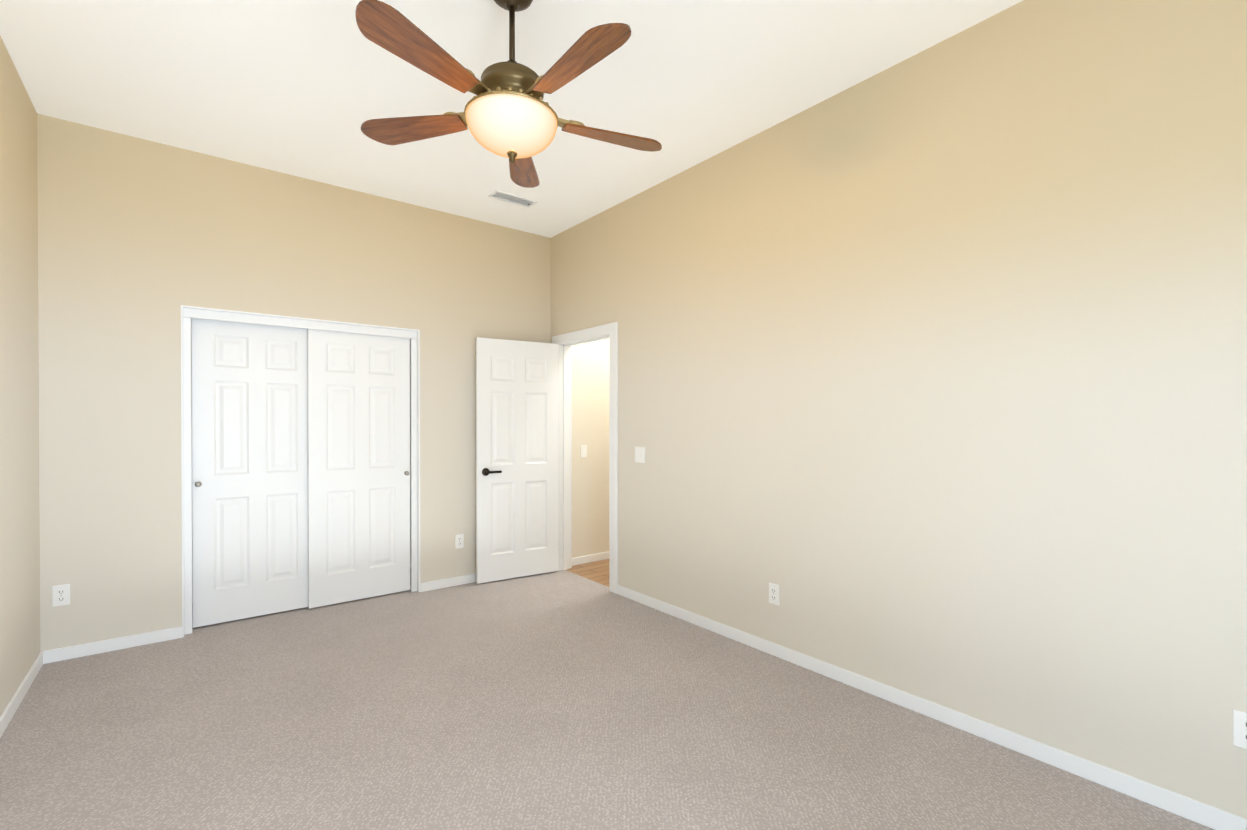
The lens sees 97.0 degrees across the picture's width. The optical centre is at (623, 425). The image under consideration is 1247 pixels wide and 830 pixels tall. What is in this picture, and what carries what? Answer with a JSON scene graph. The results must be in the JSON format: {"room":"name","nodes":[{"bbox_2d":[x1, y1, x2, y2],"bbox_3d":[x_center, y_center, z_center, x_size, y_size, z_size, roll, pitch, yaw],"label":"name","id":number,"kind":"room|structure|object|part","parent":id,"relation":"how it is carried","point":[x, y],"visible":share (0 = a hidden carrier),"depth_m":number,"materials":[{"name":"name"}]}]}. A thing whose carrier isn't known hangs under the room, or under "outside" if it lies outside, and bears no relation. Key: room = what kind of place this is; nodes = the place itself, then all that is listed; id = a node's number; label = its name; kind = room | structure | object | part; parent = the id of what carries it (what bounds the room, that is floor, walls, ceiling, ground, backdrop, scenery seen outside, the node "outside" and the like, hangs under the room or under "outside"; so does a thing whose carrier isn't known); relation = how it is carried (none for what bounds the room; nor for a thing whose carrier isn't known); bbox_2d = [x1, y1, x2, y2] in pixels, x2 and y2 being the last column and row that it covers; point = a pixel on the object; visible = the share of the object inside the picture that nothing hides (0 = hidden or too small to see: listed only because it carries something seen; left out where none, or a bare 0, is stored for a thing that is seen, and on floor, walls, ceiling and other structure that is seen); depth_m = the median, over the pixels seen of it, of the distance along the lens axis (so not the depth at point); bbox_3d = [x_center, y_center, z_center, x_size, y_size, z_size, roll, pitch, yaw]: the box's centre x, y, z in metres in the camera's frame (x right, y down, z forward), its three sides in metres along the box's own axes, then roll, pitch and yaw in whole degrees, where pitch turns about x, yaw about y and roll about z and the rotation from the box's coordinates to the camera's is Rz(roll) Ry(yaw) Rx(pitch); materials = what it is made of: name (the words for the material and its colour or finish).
{"room":"empty bedroom","nodes":[
{"label":"empty bedroom","id":0,"kind":"room"},
{"bbox_2d":[0,36,39,715],"bbox_3d":[-1.572,-0.186,0.890,0.120,3.000,5.640,0,0,-39],"label":"wall","id":1,"kind":"structure","parent":0,"point":[19,526],"depth_m":2.63,"materials":[{"name":"paint"}]},
{"bbox_2d":[0,650,47,737],"bbox_3d":[-1.506,1.279,0.925,0.016,0.070,5.360,0,0,-39],"label":"baseboard","id":2,"kind":"structure","parent":1,"relation":"attached to","point":[42,658],"depth_m":2.62,"materials":[{"name":"white wood"}]},
{"bbox_2d":[37,113,550,651],"bbox_3d":[-1.974,-0.204,4.076,3.231,3.000,0.160,0,0,-39],"label":"wall","id":3,"kind":"structure","parent":0,"point":[141,241],"depth_m":3.35,"materials":[{"name":"paint"}]},
{"bbox_2d":[52,584,69,606],"bbox_3d":[-3.119,0.940,3.059,0.070,0.115,0.009,0,0,-39],"label":"electrical outlet","id":4,"kind":"object","parent":3,"relation":"attached to","point":[60,595],"visible":1,"depth_m":3.06,"materials":[{"name":"white plastic"}]},
{"bbox_2d":[48,626,181,662],"bbox_3d":[-2.933,1.266,3.205,0.575,0.070,0.016,0,0,-39],"label":"baseboard","id":5,"kind":"structure","parent":3,"relation":"attached to","point":[70,652],"depth_m":3.19,"materials":[{"name":"white wood"}]},
{"bbox_2d":[191,318,307,627],"bbox_3d":[-2.474,0.277,3.729,0.697,2.018,0.063,0,0,-39],"label":"closet door","id":6,"kind":"structure","parent":3,"relation":"in","point":[249,470],"depth_m":3.70,"materials":[{"name":"white wood"}]},
{"bbox_2d":[181,305,419,636],"bbox_3d":[-2.197,0.277,3.898,1.447,2.040,0.164,0,0,-39],"label":"door frame","id":7,"kind":"structure","parent":3,"relation":"attached to","point":[418,426],"depth_m":3.83,"materials":[{"name":"white wood"}]},
{"bbox_2d":[307,329,409,607],"bbox_3d":[-1.942,0.275,4.094,0.697,2.018,0.063,0,0,-39],"label":"closet door","id":8,"kind":"structure","parent":3,"relation":"in","point":[358,466],"depth_m":4.07,"materials":[{"name":"white wood"}]},
{"bbox_2d":[420,573,475,591],"bbox_3d":[-1.117,1.257,4.655,1.179,0.070,0.020,0,0,-39],"label":"baseboard","id":9,"kind":"structure","parent":3,"relation":"attached to","point":[465,579],"depth_m":4.42,"materials":[{"name":"white wood"}]},
{"bbox_2d":[455,534,463,548],"bbox_3d":[-1.334,0.938,4.487,0.070,0.115,0.009,0,0,-39],"label":"electrical outlet","id":10,"kind":"object","parent":3,"relation":"attached to","point":[459,540],"visible":1,"depth_m":4.48,"materials":[{"name":"white plastic"}]},
{"bbox_2d":[191,338,410,601],"bbox_3d":[-2.479,-0.205,4.248,2.047,3.000,0.740,0,0,-39],"label":"wall","id":11,"kind":"structure","parent":0,"point":[410,451],"depth_m":5.02,"materials":[{"name":"paint"}]},
{"bbox_2d":[0,0,1022,237],"bbox_3d":[0.429,-1.748,2.986,5.875,0.100,6.430,0,0,-39],"label":"ceiling","id":12,"kind":"structure","parent":0,"point":[306,89],"depth_m":2.69,"materials":[{"name":"white paint"}]},
{"bbox_2d":[355,0,661,187],"bbox_3d":[-0.394,-1.357,2.112,1.244,0.672,1.211,0,0,-39],"label":"fan","id":13,"kind":"object","parent":12,"relation":"hanging from","point":[510,114],"visible":1,"depth_m":2.02,"materials":[{"name":"brown wood"}]},
{"bbox_3d":[-0.853,-1.206,2.237,0.442,0.035,0.143,0,0,13],"label":"blade","id":14,"kind":"part","parent":13,"relation":"part of","materials":[{"name":"brown wood"}]},
{"bbox_3d":[-0.653,-1.203,1.770,0.143,0.035,0.442,0,0,31],"label":"blade","id":15,"kind":"part","parent":13,"relation":"part of","materials":[{"name":"brown wood"}]},
{"bbox_3d":[-0.432,-1.125,2.141,0.350,0.125,0.350,0,0,-39],"label":"lamp shade","id":16,"kind":"part","parent":13,"relation":"part of","materials":[{"name":"white glass"}]},
{"bbox_3d":[-0.432,-1.508,2.139,0.022,0.230,0.022,0,0,-39],"label":"rod","id":17,"kind":"part","parent":13,"relation":"part of","materials":[{"name":"brown metal"}]},
{"bbox_3d":[-0.432,-1.328,2.140,0.244,0.160,0.244,0,0,-39],"label":"motor","id":18,"kind":"part","parent":13,"relation":"part of","materials":[{"name":"brown metal"}]},
{"bbox_3d":[-0.471,-1.208,2.570,0.143,0.035,0.442,0,0,-5],"label":"blade","id":19,"kind":"part","parent":13,"relation":"part of","materials":[{"name":"brown wood"}]},
{"bbox_3d":[-0.149,-1.203,1.816,0.143,0.035,0.442,0,0,-41],"label":"blade","id":20,"kind":"part","parent":13,"relation":"part of","materials":[{"name":"brown wood"}]},
{"bbox_3d":[-0.036,-1.206,2.310,0.442,0.035,0.143,0,0,-23],"label":"blade","id":21,"kind":"part","parent":13,"relation":"part of","materials":[{"name":"brown wood"}]},
{"bbox_2d":[488,190,537,207],"bbox_3d":[-0.828,-1.697,4.138,0.340,0.016,0.140,0,0,-39],"label":"ceiling vent","id":22,"kind":"object","parent":12,"relation":"in","point":[511,198],"visible":1,"depth_m":4.13,"materials":[{"name":"white metal"}]},
{"bbox_2d":[566,559,608,586],"bbox_3d":[0.774,1.319,5.296,2.474,0.060,1.440,0,0,-39],"label":"floor","id":23,"kind":"structure","parent":0,"point":[597,571],"depth_m":4.92,"materials":[{"name":"brown wood"}]},
{"bbox_2d":[572,339,608,557],"bbox_3d":[0.383,-0.215,5.832,2.404,3.000,0.100,0,0,-39],"label":"wall","id":24,"kind":"structure","parent":0,"point":[590,430],"depth_m":5.19,"materials":[{"name":"beige paint"}]},
{"bbox_2d":[581,445,586,457],"bbox_3d":[-0.370,0.239,5.162,0.070,0.115,0.011,0,0,-39],"label":"light switch","id":25,"kind":"object","parent":24,"relation":"attached to","point":[583,451],"visible":1,"depth_m":5.16,"materials":[{"name":"white plastic"}]},
{"bbox_2d":[572,551,608,565],"bbox_3d":[0.378,1.251,5.766,2.304,0.070,0.013,0,0,-39],"label":"baseboard","id":26,"kind":"structure","parent":24,"relation":"attached to","point":[589,558],"depth_m":5.19,"materials":[{"name":"white wood"}]},
{"bbox_2d":[0,570,1213,829],"bbox_3d":[-0.506,1.337,2.192,3.401,0.060,6.330,0,0,-39],"label":"floor carpet","id":27,"kind":"object","parent":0,"point":[560,700],"visible":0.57,"depth_m":2.31,"materials":[{"name":"beige carpet"}]},
{"bbox_2d":[551,0,1246,818],"bbox_3d":[1.008,-0.198,3.029,0.120,3.000,5.520,0,0,-39],"label":"wall","id":28,"kind":"structure","parent":0,"point":[933,374],"depth_m":2.31,"materials":[{"name":"paint"}]},
{"bbox_2d":[552,322,617,593],"bbox_3d":[-0.289,0.245,4.654,0.156,2.095,0.945,0,0,-39],"label":"door frame","id":29,"kind":"structure","parent":28,"relation":"attached to","point":[611,329],"depth_m":4.41,"materials":[{"name":"white wood"}]},
{"bbox_2d":[476,337,558,583],"bbox_3d":[-0.888,0.280,4.684,0.730,2.000,0.151,0,0,-33],"label":"door","id":30,"kind":"structure","parent":29,"relation":"attached to","point":[517,458],"depth_m":4.65,"materials":[{"name":"white wood"}]},
{"bbox_2d":[635,447,645,462],"bbox_3d":[0.120,0.211,4.037,0.011,0.115,0.116,0,0,-39],"label":"light switch","id":31,"kind":"object","parent":28,"relation":"attached to","point":[640,454],"visible":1,"depth_m":4.03,"materials":[{"name":"white plastic"}]},
{"bbox_2d":[769,583,779,605],"bbox_3d":[0.853,0.953,3.126,0.009,0.115,0.070,0,0,-39],"label":"electrical outlet","id":32,"kind":"object","parent":28,"relation":"attached to","point":[774,593],"visible":1,"depth_m":3.12,"materials":[{"name":"white plastic"}]},
{"bbox_2d":[617,585,1246,829],"bbox_3d":[1.315,1.270,2.543,0.016,0.070,4.365,0,0,-39],"label":"baseboard","id":33,"kind":"structure","parent":28,"relation":"attached to","point":[1178,803],"depth_m":2.28,"materials":[{"name":"white wood"}]},
{"bbox_2d":[1233,709,1246,748],"bbox_3d":[1.967,0.961,1.732,0.009,0.115,0.070,0,0,-39],"label":"electrical outlet","id":34,"kind":"object","parent":28,"relation":"attached to","point":[1239,728],"visible":1,"depth_m":1.75,"materials":[{"name":"white plastic"}]}
]}

